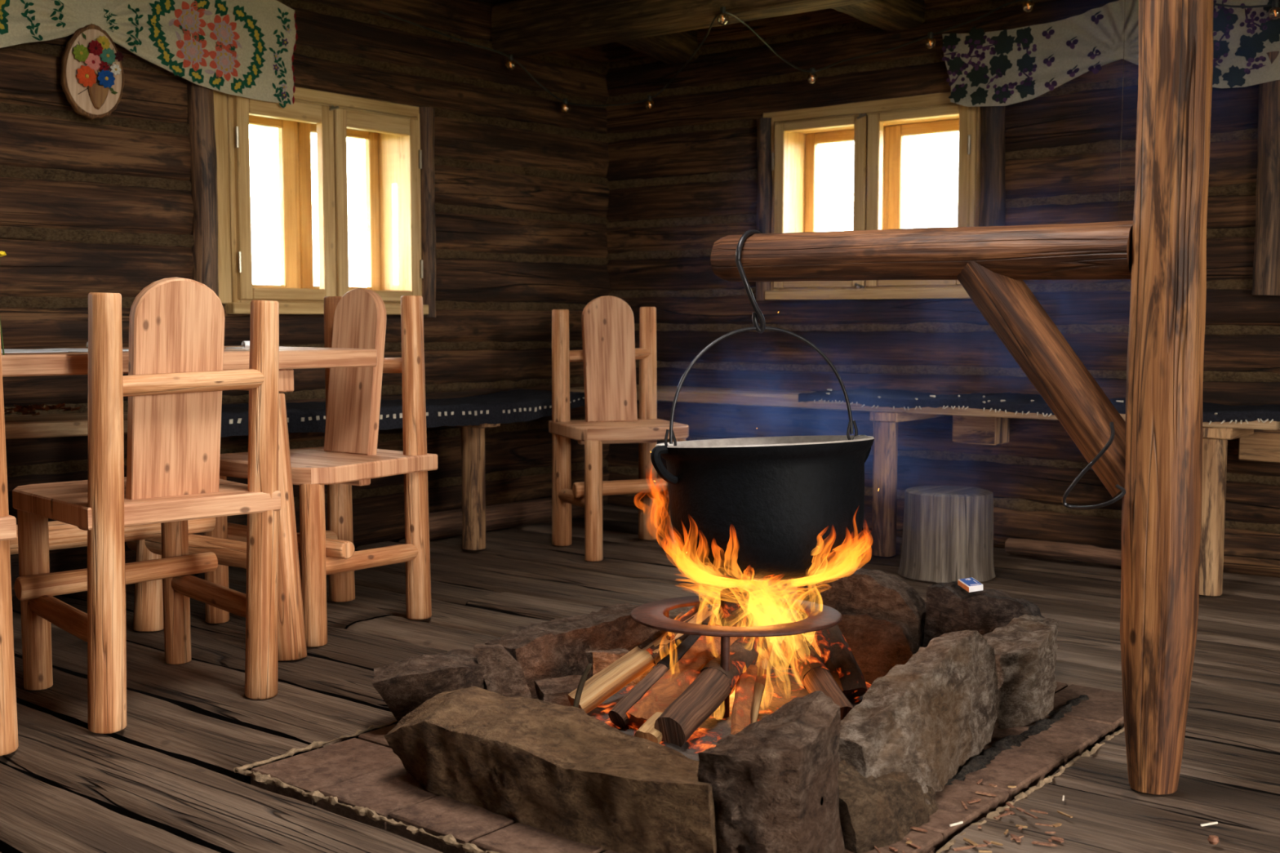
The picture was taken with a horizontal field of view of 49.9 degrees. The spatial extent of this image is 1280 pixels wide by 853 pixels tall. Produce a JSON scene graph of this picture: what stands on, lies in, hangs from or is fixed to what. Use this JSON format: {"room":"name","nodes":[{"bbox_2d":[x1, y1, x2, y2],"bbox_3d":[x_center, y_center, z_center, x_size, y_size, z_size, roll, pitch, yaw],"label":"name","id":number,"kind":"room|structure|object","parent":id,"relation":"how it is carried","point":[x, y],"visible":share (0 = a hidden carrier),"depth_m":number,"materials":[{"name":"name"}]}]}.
{"room":"traditional dwelling","nodes":[
{"label":"traditional dwelling","id":0,"kind":"room"},
{"bbox_2d":[0,0,611,601],"bbox_3d":[-2.447,-0.433,3.465,0.193,2.268,7.401,4,6,38],"label":"wall","id":1,"kind":"structure","parent":0,"point":[105,204],"depth_m":5.21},
{"bbox_2d":[60,22,124,119],"bbox_3d":[-1.653,-1.077,4.171,0.043,0.289,0.200,4,6,38],"label":"wall plaque","id":2,"kind":"object","parent":1,"relation":"attached to","point":[92,77],"visible":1,"depth_m":4.16,"materials":[{"name":"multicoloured wood"}]},
{"bbox_2d":[72,44,88,62],"bbox_3d":[-1.673,-1.118,4.120,0.010,0.052,0.052,4,6,38],"label":"flower","id":3,"kind":"object","parent":2,"relation":"on","point":[80,51],"depth_m":4.12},
{"bbox_2d":[75,65,97,87],"bbox_3d":[-1.663,-1.054,4.136,0.010,0.066,0.066,4,6,38],"label":"flower","id":4,"kind":"object","parent":2,"relation":"on","point":[86,75],"depth_m":4.13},
{"bbox_2d":[84,53,101,71],"bbox_3d":[-1.649,-1.100,4.151,0.010,0.054,0.054,4,6,38],"label":"flower","id":5,"kind":"object","parent":2,"relation":"on","point":[92,60],"depth_m":4.15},
{"bbox_2d":[88,40,102,56],"bbox_3d":[-1.642,-1.142,4.152,0.010,0.048,0.048,4,6,38],"label":"flower","id":6,"kind":"object","parent":2,"relation":"on","point":[95,46],"depth_m":4.15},
{"bbox_2d":[87,83,109,109],"bbox_3d":[-1.644,-1.004,4.177,0.014,0.080,0.068,4,6,38],"label":"vase","id":7,"kind":"object","parent":2,"relation":"on","point":[98,94],"depth_m":4.17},
{"bbox_2d":[96,35,110,49],"bbox_3d":[-1.628,-1.163,4.174,0.010,0.046,0.046,4,6,38],"label":"flower","id":8,"kind":"object","parent":2,"relation":"on","point":[103,42],"depth_m":4.17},
{"bbox_2d":[98,61,109,71],"bbox_3d":[-1.627,-1.091,4.176,0.010,0.035,0.036,4,6,38],"label":"flower","id":9,"kind":"object","parent":2,"relation":"on","point":[103,65],"depth_m":4.17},
{"bbox_2d":[97,69,115,88],"bbox_3d":[-1.622,-1.058,4.184,0.010,0.058,0.058,4,6,38],"label":"flower","id":10,"kind":"object","parent":2,"relation":"on","point":[105,77],"depth_m":4.18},
{"bbox_2d":[99,48,115,64],"bbox_3d":[-1.619,-1.129,4.188,0.010,0.054,0.054,4,6,38],"label":"flower","id":11,"kind":"object","parent":2,"relation":"on","point":[107,55],"depth_m":4.18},
{"bbox_2d":[110,63,121,75],"bbox_3d":[-1.604,-1.092,4.211,0.010,0.035,0.036,4,6,38],"label":"flower","id":12,"kind":"object","parent":2,"relation":"on","point":[115,68],"depth_m":4.21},
{"bbox_2d":[114,51,124,62],"bbox_3d":[-1.595,-1.133,4.215,0.010,0.032,0.032,4,6,38],"label":"flower","id":13,"kind":"object","parent":2,"relation":"on","point":[118,56],"depth_m":4.21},
{"bbox_2d":[0,0,297,107],"bbox_3d":[-1.610,-1.278,4.247,0.047,0.488,1.361,4,6,38],"label":"embroidered cloth","id":14,"kind":"object","parent":1,"relation":"attached to","point":[242,48],"visible":1,"depth_m":4.46,"materials":[{"name":"beige fabric"}]},
{"bbox_2d":[186,80,218,297],"bbox_3d":[-1.450,-0.687,4.573,0.091,0.967,0.090,-1,4,-8],"label":"trim","id":15,"kind":"structure","parent":1,"relation":"attached to","point":[201,113],"depth_m":4.53,"materials":[{"name":"brown wood"}]},
{"bbox_2d":[213,86,428,315],"bbox_3d":[-1.204,-0.808,5.012,0.274,0.797,0.927,4,6,38],"label":"window","id":16,"kind":"structure","parent":1,"relation":"in","point":[390,131],"depth_m":5.03,"materials":[{"name":"brown wood"}]},
{"bbox_2d":[418,106,435,317],"bbox_3d":[-0.830,-0.828,5.343,0.076,0.806,0.075,0,4,-6],"label":"trim","id":17,"kind":"structure","parent":1,"relation":"attached to","point":[427,114],"depth_m":5.31,"materials":[{"name":"brown wood"}]},
{"bbox_2d":[480,0,512,4],"bbox_3d":[0.195,-1.407,1.261,7.100,0.037,7.777,4,6,38],"label":"ceiling","id":18,"kind":"structure","parent":0,"point":[495,2],"depth_m":5.58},
{"bbox_2d":[617,29,698,63],"bbox_3d":[0.061,-1.625,5.624,0.177,0.182,0.580,2,5,24],"label":"ceiling beam","id":19,"kind":"structure","parent":18,"relation":"attached to","point":[675,47],"depth_m":5.65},
{"bbox_2d":[491,0,873,57],"bbox_3d":[2.040,-1.456,3.574,6.601,0.205,0.201,4,6,38],"label":"ceiling beam","id":20,"kind":"structure","parent":18,"relation":"attached to","point":[519,28],"depth_m":5.20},
{"bbox_2d":[378,0,1279,113],"bbox_3d":[0.756,-1.355,4.501,3.352,0.265,1.321,4,6,38],"label":"string lights","id":21,"kind":"object","parent":20,"relation":"hanging from","point":[1275,4],"visible":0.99,"depth_m":5.16},
{"bbox_2d":[508,54,513,62],"bbox_3d":[-0.521,-1.485,5.546,0.020,0.026,0.020,4,6,38],"label":"socket","id":22,"kind":"object","parent":21,"relation":"attached to","point":[510,56],"depth_m":5.54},
{"bbox_2d":[563,97,567,105],"bbox_3d":[-0.316,-1.372,5.814,0.020,0.026,0.020,4,6,38],"label":"socket","id":23,"kind":"object","parent":21,"relation":"attached to","point":[565,100],"depth_m":5.81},
{"bbox_2d":[647,95,652,102],"bbox_3d":[0.042,-1.404,5.891,0.020,0.026,0.020,4,6,38],"label":"socket","id":24,"kind":"object","parent":21,"relation":"attached to","point":[649,97],"depth_m":5.88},
{"bbox_2d":[720,6,725,15],"bbox_3d":[0.291,-1.460,4.833,0.020,0.026,0.020,4,6,38],"label":"socket","id":25,"kind":"object","parent":21,"relation":"attached to","point":[722,9],"depth_m":4.83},
{"bbox_2d":[809,67,814,75],"bbox_3d":[0.675,-1.389,5.385,0.020,0.026,0.020,4,6,38],"label":"socket","id":26,"kind":"object","parent":21,"relation":"attached to","point":[812,69],"depth_m":5.38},
{"bbox_2d":[928,31,933,39],"bbox_3d":[1.070,-1.437,5.065,0.020,0.026,0.020,4,6,38],"label":"socket","id":27,"kind":"object","parent":21,"relation":"attached to","point":[931,33],"depth_m":5.06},
{"bbox_2d":[1271,0,1279,9],"bbox_3d":[1.999,-1.327,4.329,0.020,0.026,0.020,4,6,38],"label":"socket","id":28,"kind":"object","parent":21,"relation":"attached to","point":[1275,4],"depth_m":4.32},
{"bbox_2d":[831,0,925,31],"bbox_3d":[0.848,-1.577,4.996,0.178,0.182,0.571,3,5,34],"label":"ceiling beam","id":29,"kind":"structure","parent":18,"relation":"attached to","point":[885,15],"depth_m":5.02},
{"bbox_2d":[0,504,1279,852],"bbox_3d":[0.195,0.793,1.431,7.300,0.115,7.875,4,6,38],"label":"floor","id":30,"kind":"structure","parent":0,"point":[166,781],"depth_m":2.87,"materials":[{"name":"brown wood"}]},
{"bbox_2d":[0,333,18,755],"bbox_3d":[-1.529,0.170,2.718,0.478,0.940,0.512,-4,6,-44],"label":"chair","id":31,"kind":"object","parent":30,"relation":"on","point":[9,744],"visible":1,"depth_m":2.68,"materials":[{"name":"brown wood"}]},
{"bbox_2d":[12,276,280,733],"bbox_3d":[-1.112,0.139,3.117,0.472,0.941,0.534,-4,6,-44],"label":"chair","id":32,"kind":"object","parent":30,"relation":"on","point":[175,383],"visible":1,"depth_m":2.97,"materials":[{"name":"brown wood"}]},
{"bbox_2d":[1,346,377,661],"bbox_3d":[-1.596,0.212,3.289,1.950,0.773,0.876,-4,6,-44],"label":"dining table","id":33,"kind":"object","parent":30,"relation":"on","point":[145,540],"visible":0.59,"depth_m":3.45,"materials":[{"name":"brown wood"}]},
{"bbox_2d":[0,250,6,355],"bbox_3d":[-1.361,-0.262,2.931,0.028,0.221,0.027,4,6,38],"label":"flower sprig","id":34,"kind":"object","parent":33,"relation":"on","point":[2,253],"visible":0.99,"depth_m":2.94,"materials":[{"name":"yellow plant"}]},
{"bbox_2d":[0,348,128,353],"bbox_3d":[-1.831,-0.167,3.142,1.350,0.005,0.360,-4,6,-44],"label":"table runner","id":35,"kind":"object","parent":33,"relation":"on","point":[42,350],"visible":0.6,"depth_m":3.44,"materials":[{"name":"white fabric"}]},
{"bbox_2d":[67,342,88,352],"bbox_3d":[-1.252,-0.184,3.164,0.100,0.026,0.080,4,6,38],"label":"napkin","id":36,"kind":"object","parent":33,"relation":"on","point":[86,345],"visible":0.04,"depth_m":3.13,"materials":[{"name":"fabric"}]},
{"bbox_2d":[226,341,249,348],"bbox_3d":[-1.018,-0.212,3.557,0.088,0.020,0.064,4,6,38],"label":"napkin","id":37,"kind":"object","parent":33,"relation":"on","point":[246,344],"visible":0.42,"depth_m":3.52,"materials":[{"name":"fabric"}]},
{"bbox_2d":[4,411,500,550],"bbox_3d":[-1.529,0.230,4.141,0.400,0.600,2.755,4,6,38],"label":"bench","id":38,"kind":"object","parent":30,"relation":"on","point":[69,424],"visible":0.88,"depth_m":5.05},
{"bbox_2d":[4,403,80,415],"bbox_3d":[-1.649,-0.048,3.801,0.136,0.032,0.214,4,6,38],"label":"blanket","id":39,"kind":"object","parent":38,"relation":"on","point":[33,407],"visible":0.98,"depth_m":3.79,"materials":[{"name":"black fabric"}]},
{"bbox_2d":[220,388,585,436],"bbox_3d":[-0.875,-0.053,4.927,0.415,0.110,1.755,4,6,38],"label":"blanket","id":40,"kind":"object","parent":38,"relation":"on","point":[518,405],"visible":0.56,"depth_m":4.89,"materials":[{"name":"black fabric"}]},
{"bbox_2d":[203,288,437,647],"bbox_3d":[-0.885,0.081,3.863,0.572,0.941,0.497,4,6,38],"label":"chair","id":41,"kind":"object","parent":30,"relation":"on","point":[349,455],"visible":0.8,"depth_m":3.88,"materials":[{"name":"brown wood"}]},
{"bbox_2d":[371,648,489,721],"bbox_3d":[-0.416,0.553,2.921,0.377,0.140,0.181,-4,6,-44],"label":"hearth stone","id":42,"kind":"object","parent":30,"relation":"on","point":[404,685],"visible":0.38,"depth_m":2.83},
{"bbox_2d":[473,644,532,698],"bbox_3d":[-0.286,0.546,2.928,0.122,0.154,0.108,-2,5,-24],"label":"hearth stone","id":43,"kind":"object","parent":30,"relation":"on","point":[505,677],"visible":0.67,"depth_m":2.93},
{"bbox_2d":[428,497,584,540],"bbox_3d":[-0.547,0.365,5.601,0.109,0.107,0.903,4,6,43],"label":"log","id":44,"kind":"object","parent":30,"relation":"on","point":[443,524],"visible":0.52,"depth_m":5.54,"materials":[{"name":"brown wood"}]},
{"bbox_2d":[384,686,716,852],"bbox_3d":[-0.117,0.587,2.391,0.758,0.155,0.278,4,6,38],"label":"hearth stone","id":45,"kind":"object","parent":30,"relation":"on","point":[561,771],"visible":0.95,"depth_m":2.31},
{"bbox_2d":[533,675,586,706],"bbox_3d":[-0.164,0.586,2.989,0.116,0.064,0.152,-1,5,-13],"label":"hearth stone","id":46,"kind":"object","parent":30,"relation":"on","point":[554,690],"visible":0.3,"depth_m":2.96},
{"bbox_2d":[484,602,659,699],"bbox_3d":[-0.151,0.526,3.292,0.172,0.137,0.530,4,6,38],"label":"hearth stone","id":47,"kind":"object","parent":30,"relation":"on","point":[556,647],"visible":0.53,"depth_m":3.21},
{"bbox_2d":[548,295,688,561],"bbox_3d":[-0.069,-0.013,5.074,0.456,0.940,0.452,-2,5,-22],"label":"chair","id":48,"kind":"object","parent":30,"relation":"on","point":[608,356],"visible":0.91,"depth_m":5.15,"materials":[{"name":"brown wood"}]},
{"bbox_2d":[585,648,653,687],"bbox_3d":[-0.035,0.557,3.096,0.172,0.106,0.133,-1,5,-17],"label":"hearth stone","id":49,"kind":"object","parent":30,"relation":"on","point":[600,660],"visible":0.15,"depth_m":3.08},
{"bbox_2d":[233,720,1124,852],"bbox_3d":[0.205,0.633,2.842,1.240,0.027,1.605,4,6,38],"label":"trim","id":50,"kind":"structure","parent":30,"relation":"on","point":[316,796],"depth_m":2.48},
{"bbox_2d":[668,604,719,624],"bbox_3d":[0.164,0.511,3.568,0.268,0.124,0.173,-2,5,-28],"label":"hearth stone","id":51,"kind":"object","parent":30,"relation":"on","point":[674,614],"visible":0.08,"depth_m":3.50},
{"bbox_2d":[586,666,871,760],"bbox_3d":[0.201,0.588,2.966,0.720,0.057,0.800,4,6,38],"label":"embers","id":52,"kind":"object","parent":30,"relation":"on","point":[783,684],"visible":0.11,"depth_m":2.87},
{"bbox_2d":[573,663,591,707],"bbox_3d":[-0.120,0.529,2.767,0.046,0.104,0.023,-3,5,-32],"label":"twig","id":53,"kind":"object","parent":52,"relation":"on","point":[579,691],"visible":0.78,"depth_m":2.77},
{"bbox_2d":[567,602,717,713],"bbox_3d":[0.008,0.491,2.930,0.338,0.206,0.077,-2,5,-26],"label":"firewood","id":54,"kind":"object","parent":52,"relation":"on","point":[604,684],"visible":0.73,"depth_m":2.90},
{"bbox_2d":[634,711,662,743],"bbox_3d":[0.077,0.563,2.781,0.059,0.110,0.255,3,5,33],"label":"firewood","id":55,"kind":"object","parent":52,"relation":"on","point":[647,731],"visible":0.2,"depth_m":2.68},
{"bbox_2d":[608,622,709,728],"bbox_3d":[0.050,0.514,2.863,0.289,0.179,0.050,-4,6,-43],"label":"firewood","id":56,"kind":"object","parent":52,"relation":"on","point":[618,716],"visible":0.6,"depth_m":2.82,"materials":[{"name":"brown wood"}]},
{"bbox_2d":[626,622,741,728],"bbox_3d":[0.096,0.526,2.840,0.111,0.200,0.290,4,6,44],"label":"firewood","id":57,"kind":"object","parent":52,"relation":"on","point":[679,677],"visible":0.54,"depth_m":2.81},
{"bbox_2d":[654,626,767,746],"bbox_3d":[0.149,0.525,2.797,0.080,0.184,0.348,3,5,34],"label":"firewood","id":58,"kind":"object","parent":52,"relation":"on","point":[707,692],"visible":0.85,"depth_m":2.73,"materials":[{"name":"brown wood"}]},
{"bbox_2d":[716,587,749,626],"bbox_3d":[0.194,0.474,3.008,0.066,0.250,0.142,-1,5,-15],"label":"firewood","id":59,"kind":"object","parent":52,"relation":"on","point":[732,611],"visible":0.36,"depth_m":2.95,"materials":[{"name":"brown wood"}]},
{"bbox_2d":[631,595,841,717],"bbox_3d":[0.208,0.501,2.991,0.456,0.210,0.456,4,6,38],"label":"trivet","id":60,"kind":"object","parent":52,"relation":"on","point":[654,615],"visible":0.77,"depth_m":2.88,"materials":[{"name":"metal"}]},
{"bbox_2d":[730,664,758,734],"bbox_3d":[0.206,0.558,2.740,0.043,0.117,0.241,1,4,9],"label":"firewood","id":61,"kind":"object","parent":52,"relation":"on","point":[744,686],"visible":0.73,"depth_m":2.74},
{"bbox_2d":[746,609,753,626],"bbox_3d":[0.234,0.490,3.108,0.058,0.196,0.225,1,4,8],"label":"firewood","id":62,"kind":"object","parent":52,"relation":"on","point":[749,615],"visible":0.04,"depth_m":3.01,"materials":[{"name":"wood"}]},
{"bbox_2d":[750,640,773,724],"bbox_3d":[0.230,0.538,2.823,0.050,0.153,0.256,1,5,14],"label":"firewood","id":63,"kind":"object","parent":52,"relation":"on","point":[762,663],"visible":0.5,"depth_m":2.82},
{"bbox_2d":[781,633,853,719],"bbox_3d":[0.370,0.527,2.863,0.064,0.151,0.272,-1,5,-17],"label":"firewood","id":64,"kind":"object","parent":52,"relation":"on","point":[812,672],"visible":0.82,"depth_m":2.86,"materials":[{"name":"brown wood"}]},
{"bbox_2d":[804,625,867,698],"bbox_3d":[0.419,0.512,2.974,0.095,0.159,0.150,-3,5,-35],"label":"firewood","id":65,"kind":"object","parent":52,"relation":"on","point":[830,644],"visible":0.62,"depth_m":2.95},
{"bbox_2d":[697,690,844,852],"bbox_3d":[0.207,0.557,2.174,0.224,0.248,0.257,4,6,38],"label":"hearth stone","id":66,"kind":"object","parent":30,"relation":"on","point":[774,781],"visible":0.97,"depth_m":2.09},
{"bbox_2d":[795,563,926,650],"bbox_3d":[0.590,0.468,3.568,0.395,0.210,0.264,4,6,38],"label":"hearth stone","id":67,"kind":"object","parent":30,"relation":"on","point":[846,588],"visible":0.37,"depth_m":3.47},
{"bbox_2d":[835,612,917,684],"bbox_3d":[0.528,0.530,3.291,0.321,0.129,0.241,4,6,38],"label":"hearth stone","id":68,"kind":"object","parent":30,"relation":"on","point":[877,644],"visible":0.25,"depth_m":3.27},
{"bbox_2d":[837,760,938,852],"bbox_3d":[0.373,0.617,2.353,0.230,0.100,0.305,4,6,38],"label":"hearth stone","id":69,"kind":"object","parent":30,"relation":"on","point":[880,811],"visible":0.57,"depth_m":2.25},
{"bbox_2d":[888,846,897,851],"bbox_3d":[0.404,0.674,2.197,0.006,0.002,0.017,-3,5,-31],"label":"chip","id":70,"kind":"object","parent":30,"relation":"on","point":[890,847],"visible":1,"depth_m":2.19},
{"bbox_2d":[909,843,920,848],"bbox_3d":[0.441,0.673,2.210,0.006,0.003,0.024,-2,5,-29],"label":"chip","id":71,"kind":"object","parent":30,"relation":"on","point":[914,846],"visible":1,"depth_m":2.21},
{"bbox_2d":[910,826,927,831],"bbox_3d":[0.458,0.668,2.284,0.042,0.002,0.008,4,6,38],"label":"chip","id":72,"kind":"object","parent":30,"relation":"on","point":[913,827],"visible":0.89,"depth_m":2.28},
{"bbox_2d":[838,630,1000,804],"bbox_3d":[0.513,0.532,2.582,0.259,0.235,0.663,4,6,38],"label":"hearth stone","id":73,"kind":"object","parent":30,"relation":"on","point":[932,713],"visible":0.75,"depth_m":2.51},
{"bbox_2d":[569,384,1279,596],"bbox_3d":[0.914,0.173,5.115,2.800,0.564,0.390,4,6,38],"label":"bench","id":74,"kind":"object","parent":30,"relation":"on","point":[1260,441],"visible":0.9,"depth_m":4.91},
{"bbox_2d":[798,388,1279,424],"bbox_3d":[1.393,-0.078,4.708,1.754,0.066,0.418,4,6,38],"label":"blanket","id":75,"kind":"object","parent":74,"relation":"on","point":[1015,402],"visible":0.72,"depth_m":4.71,"materials":[{"name":"black fabric"}]},
{"bbox_2d":[897,485,995,582],"bbox_3d":[1.022,0.353,4.575,0.315,0.287,0.312,4,6,38],"label":"stool","id":76,"kind":"object","parent":30,"relation":"on","point":[948,531],"visible":0.98,"depth_m":4.45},
{"bbox_2d":[949,821,963,826],"bbox_3d":[0.531,0.667,2.309,0.030,0.003,0.003,-3,5,-33],"label":"matchstick","id":77,"kind":"object","parent":30,"relation":"on","point":[960,822],"visible":1,"depth_m":2.31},
{"bbox_2d":[710,0,1213,795],"bbox_3d":[0.579,-0.435,2.701,1.032,2.152,0.135,3,6,37],"label":"crane","id":78,"kind":"object","parent":30,"relation":"on","point":[1155,455],"visible":0.98,"depth_m":2.44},
{"bbox_2d":[735,229,765,333],"bbox_3d":[0.257,-0.314,2.979,0.040,0.224,0.127,4,6,38],"label":"hook","id":79,"kind":"object","parent":78,"relation":"hanging from","point":[761,329],"visible":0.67,"depth_m":2.95,"materials":[{"name":"black metal"}]},
{"bbox_2d":[650,326,874,580],"bbox_3d":[0.270,0.056,2.992,0.472,0.546,0.477,4,6,38],"label":"cauldron","id":80,"kind":"object","parent":79,"relation":"hanging from","point":[786,507],"visible":1,"depth_m":2.82,"materials":[{"name":"metal"}]},
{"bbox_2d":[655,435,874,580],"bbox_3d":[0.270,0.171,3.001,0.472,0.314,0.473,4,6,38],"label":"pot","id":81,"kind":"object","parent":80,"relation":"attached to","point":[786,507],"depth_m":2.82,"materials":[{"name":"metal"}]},
{"bbox_2d":[1062,422,1125,510],"bbox_3d":[0.820,0.072,2.482,0.023,0.164,0.122,-4,6,-40],"label":"wire loop","id":82,"kind":"object","parent":78,"relation":"attached to","point":[1108,443],"visible":1,"depth_m":2.48,"materials":[{"name":"black metal"}]},
{"bbox_2d":[1118,17,1124,217],"bbox_3d":[0.830,-0.843,2.399,0.040,0.950,0.006,4,6,38],"label":"thread","id":83,"kind":"object","parent":78,"relation":"hanging from","point":[1124,17],"visible":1,"depth_m":2.41},
{"bbox_2d":[952,845,974,851],"bbox_3d":[0.519,0.676,2.205,0.040,0.003,0.007,-2,5,-20],"label":"wood splinter","id":84,"kind":"object","parent":30,"relation":"on","point":[966,847],"visible":1,"depth_m":2.20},
{"bbox_2d":[963,837,978,846],"bbox_3d":[0.535,0.674,2.231,0.008,0.003,0.038,-2,5,-21],"label":"wood splinter","id":85,"kind":"object","parent":30,"relation":"on","point":[966,840],"visible":1,"depth_m":2.23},
{"bbox_2d":[966,799,981,803],"bbox_3d":[0.587,0.657,2.416,0.032,0.002,0.006,-3,5,-30],"label":"chip","id":86,"kind":"object","parent":30,"relation":"on","point":[975,800],"visible":1,"depth_m":2.41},
{"bbox_2d":[976,844,987,847],"bbox_3d":[0.550,0.675,2.215,0.019,0.003,0.006,0,4,-6],"label":"wood splinter","id":87,"kind":"object","parent":30,"relation":"on","point":[981,845],"visible":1,"depth_m":2.21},
{"bbox_2d":[923,581,1044,647],"bbox_3d":[0.849,0.487,3.356,0.326,0.204,0.193,4,6,38],"label":"hearth stone","id":88,"kind":"object","parent":30,"relation":"on","point":[950,607],"visible":0.39,"depth_m":3.31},
{"bbox_2d":[957,577,982,592],"bbox_3d":[0.803,0.385,3.345,0.040,0.026,0.059,-1,5,-14],"label":"matchbox","id":89,"kind":"object","parent":88,"relation":"on","point":[970,584],"visible":1,"depth_m":3.33,"materials":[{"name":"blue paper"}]},
{"bbox_2d":[978,850,991,852],"bbox_3d":[0.550,0.677,2.191,0.022,0.003,0.004,0,4,3],"label":"wood splinter","id":90,"kind":"object","parent":30,"relation":"on","point":[985,851],"visible":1,"depth_m":2.19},
{"bbox_2d":[975,791,996,796],"bbox_3d":[0.617,0.655,2.451,0.038,0.002,0.007,3,5,32],"label":"chip","id":91,"kind":"object","parent":30,"relation":"on","point":[976,792],"visible":1,"depth_m":2.45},
{"bbox_2d":[990,840,1003,845],"bbox_3d":[0.577,0.674,2.224,0.021,0.003,0.006,4,6,38],"label":"wood splinter","id":92,"kind":"object","parent":30,"relation":"on","point":[992,842],"visible":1,"depth_m":2.22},
{"bbox_2d":[997,811,1013,817],"bbox_3d":[0.626,0.664,2.355,0.040,0.003,0.004,-3,5,-35],"label":"wood splinter","id":93,"kind":"object","parent":30,"relation":"on","point":[1007,813],"visible":1,"depth_m":2.35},
{"bbox_2d":[1006,802,1014,808],"bbox_3d":[0.645,0.661,2.401,0.006,0.002,0.024,-1,5,-11],"label":"wood splinter","id":94,"kind":"object","parent":30,"relation":"on","point":[1010,805],"visible":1,"depth_m":2.40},
{"bbox_2d":[934,694,1088,792],"bbox_3d":[0.712,0.651,2.722,0.068,0.053,0.952,4,6,38],"label":"trim","id":95,"kind":"structure","parent":30,"relation":"on","point":[975,763],"depth_m":2.75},
{"bbox_2d":[1010,835,1020,842],"bbox_3d":[0.613,0.672,2.249,0.006,0.003,0.035,0,4,-5],"label":"wood splinter","id":96,"kind":"object","parent":30,"relation":"on","point":[1015,838],"visible":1,"depth_m":2.24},
{"bbox_2d":[982,614,1058,728],"bbox_3d":[0.823,0.526,2.999,0.182,0.183,0.337,4,6,38],"label":"hearth stone","id":97,"kind":"object","parent":30,"relation":"on","point":[1025,655],"visible":0.7,"depth_m":2.89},
{"bbox_2d":[1023,811,1037,818],"bbox_3d":[0.667,0.664,2.354,0.003,0.003,0.035,-2,5,-23],"label":"wood splinter","id":98,"kind":"object","parent":30,"relation":"on","point":[1024,812],"visible":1,"depth_m":2.35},
{"bbox_2d":[1029,808,1048,813],"bbox_3d":[0.687,0.663,2.368,0.030,0.002,0.005,3,5,30],"label":"wood splinter","id":99,"kind":"object","parent":30,"relation":"on","point":[1031,810],"visible":1,"depth_m":2.37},
{"bbox_2d":[1035,822,1053,826],"bbox_3d":[0.680,0.668,2.306,0.034,0.003,0.003,1,5,18],"label":"wood splinter","id":100,"kind":"object","parent":30,"relation":"on","point":[1037,824],"visible":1,"depth_m":2.31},
{"bbox_2d":[1031,840,1057,846],"bbox_3d":[0.653,0.674,2.223,0.040,0.002,0.007,2,5,23],"label":"wood splinter","id":101,"kind":"object","parent":30,"relation":"on","point":[1033,842],"visible":1,"depth_m":2.22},
{"bbox_2d":[1051,822,1062,827],"bbox_3d":[0.700,0.668,2.306,0.020,0.002,0.008,-2,5,-28],"label":"wood splinter","id":102,"kind":"object","parent":30,"relation":"on","point":[1058,824],"visible":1,"depth_m":2.30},
{"bbox_2d":[1050,837,1063,843],"bbox_3d":[0.678,0.673,2.240,0.008,0.002,0.023,-3,5,-36],"label":"wood splinter","id":103,"kind":"object","parent":30,"relation":"on","point":[1051,838],"visible":1,"depth_m":2.24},
{"bbox_2d":[1004,537,1121,567],"bbox_3d":[1.502,0.441,4.789,0.482,0.077,0.103,4,6,38],"label":"branch","id":104,"kind":"object","parent":30,"relation":"on","point":[1028,547],"visible":0.84,"depth_m":4.76,"materials":[{"name":"brown wood"}]},
{"bbox_2d":[1057,810,1072,817],"bbox_3d":[0.727,0.664,2.357,0.004,0.003,0.036,-2,5,-26],"label":"wood splinter","id":105,"kind":"object","parent":30,"relation":"on","point":[1058,811],"visible":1,"depth_m":2.35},
{"bbox_2d":[1200,821,1217,826],"bbox_3d":[0.957,0.669,2.314,0.036,0.003,0.003,-2,5,-21],"label":"matchstick","id":106,"kind":"object","parent":30,"relation":"on","point":[1216,822],"visible":1,"depth_m":2.31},
{"bbox_2d":[1207,835,1219,844],"bbox_3d":[0.931,0.671,2.233,0.018,0.014,0.018,4,6,38],"label":"nut","id":107,"kind":"object","parent":30,"relation":"on","point":[1212,839],"visible":1,"depth_m":2.23,"materials":[{"name":"brown food"}]},
{"bbox_2d":[604,0,1279,577],"bbox_3d":[2.481,-0.492,4.219,6.823,2.270,0.195,4,6,38],"label":"wall","id":108,"kind":"structure","parent":0,"point":[682,176],"depth_m":5.26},
{"bbox_2d":[755,117,772,300],"bbox_3d":[0.516,-0.891,5.665,0.074,0.743,0.074,-1,4,-8],"label":"trim","id":109,"kind":"structure","parent":108,"relation":"attached to","point":[764,204],"depth_m":5.63,"materials":[{"name":"brown wood"}]},
{"bbox_2d":[763,91,982,300],"bbox_3d":[0.934,-0.886,5.441,0.963,0.767,0.274,4,6,38],"label":"window","id":110,"kind":"structure","parent":108,"relation":"in","point":[877,129],"depth_m":5.39,"materials":[{"name":"brown wood"}]},
{"bbox_2d":[978,106,1005,226],"bbox_3d":[1.293,-0.843,5.045,0.092,0.744,0.094,-1,4,-7],"label":"trim","id":111,"kind":"structure","parent":108,"relation":"attached to","point":[993,188],"depth_m":5.00,"materials":[{"name":"brown wood"}]},
{"bbox_2d":[942,0,1279,106],"bbox_3d":[1.599,-1.296,4.698,1.255,0.366,0.047,4,6,38],"label":"embroidered cloth","id":112,"kind":"object","parent":108,"relation":"attached to","point":[1006,67],"visible":0.89,"depth_m":4.77,"materials":[{"name":"grey fabric"}]},
{"bbox_2d":[1252,51,1279,295],"bbox_3d":[2.037,-0.809,4.431,0.092,0.772,0.094,0,4,-5],"label":"trim","id":113,"kind":"structure","parent":108,"relation":"attached to","point":[1266,264],"depth_m":4.40,"materials":[{"name":"brown wood"}]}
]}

